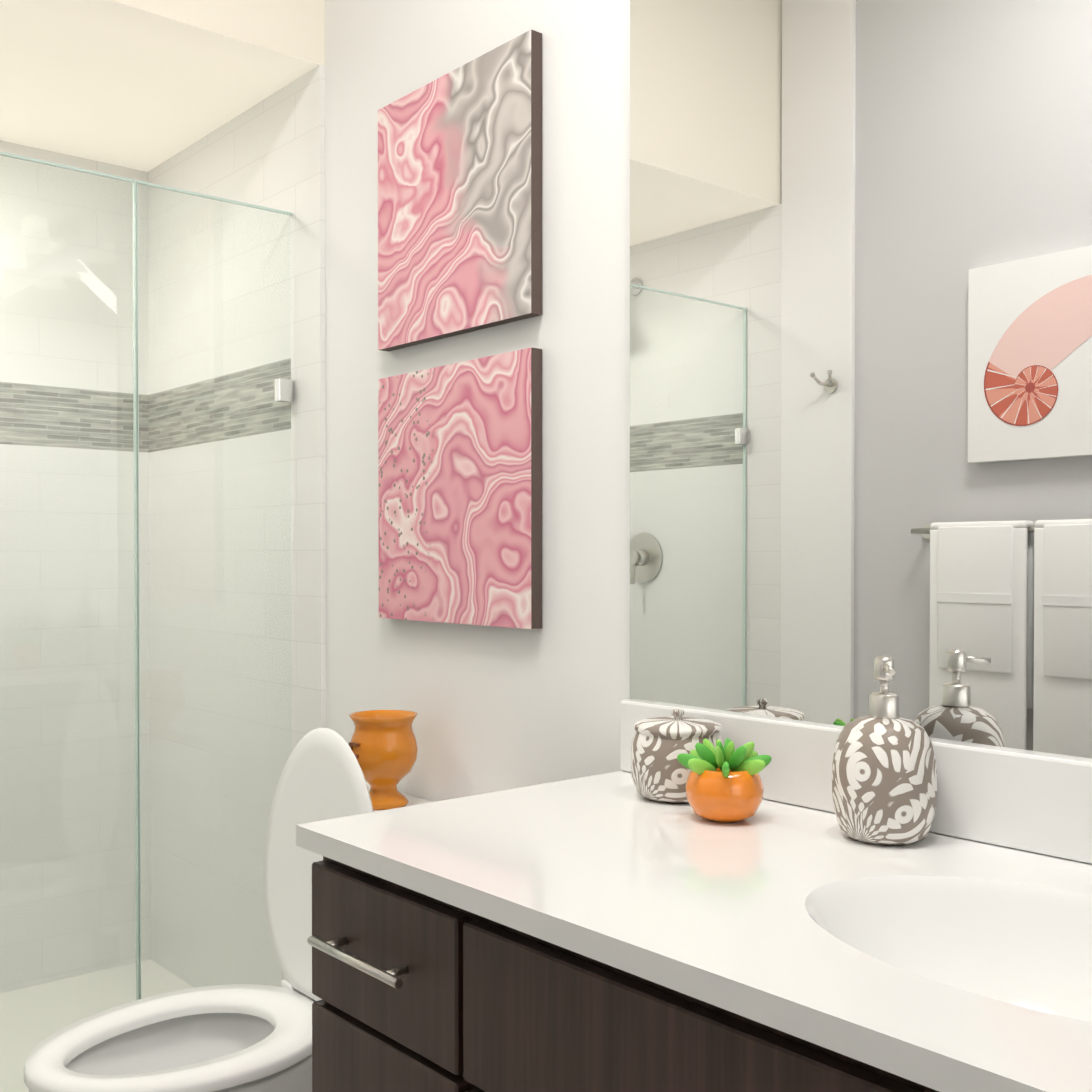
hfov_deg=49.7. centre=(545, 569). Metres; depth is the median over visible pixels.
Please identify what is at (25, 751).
wall tile
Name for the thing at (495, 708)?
wall
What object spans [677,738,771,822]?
potted succulent
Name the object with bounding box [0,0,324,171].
ceiling soffit
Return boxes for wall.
[325,0,629,801]
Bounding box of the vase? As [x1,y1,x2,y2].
[349,710,417,809]
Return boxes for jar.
[631,709,723,802]
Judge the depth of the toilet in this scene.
2.04 m
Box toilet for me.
[24,728,432,1091]
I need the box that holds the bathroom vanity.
[296,699,1091,1091]
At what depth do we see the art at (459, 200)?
2.15 m
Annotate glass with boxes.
[0,151,293,1091]
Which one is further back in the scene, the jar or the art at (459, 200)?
the art at (459, 200)
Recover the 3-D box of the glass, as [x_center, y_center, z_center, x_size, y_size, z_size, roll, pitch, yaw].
[-1.153,0.133,2.150,1.576,1.858,0.065,-1,1,-41]
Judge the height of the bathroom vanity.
1.048 m
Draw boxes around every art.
[378,29,541,350]
[378,347,541,628]
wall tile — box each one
[0,140,150,993]
[148,64,325,987]
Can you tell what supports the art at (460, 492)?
attached to the wall
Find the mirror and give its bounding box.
[630,0,1091,760]
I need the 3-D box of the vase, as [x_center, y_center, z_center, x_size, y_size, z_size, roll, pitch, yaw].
[-0.306,0.357,2.209,0.132,0.170,0.128,-1,1,-41]
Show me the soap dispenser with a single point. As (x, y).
(884, 779)
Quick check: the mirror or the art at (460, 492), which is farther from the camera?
the art at (460, 492)
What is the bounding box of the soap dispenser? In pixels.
[832,656,936,844]
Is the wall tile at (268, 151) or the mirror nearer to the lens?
the mirror

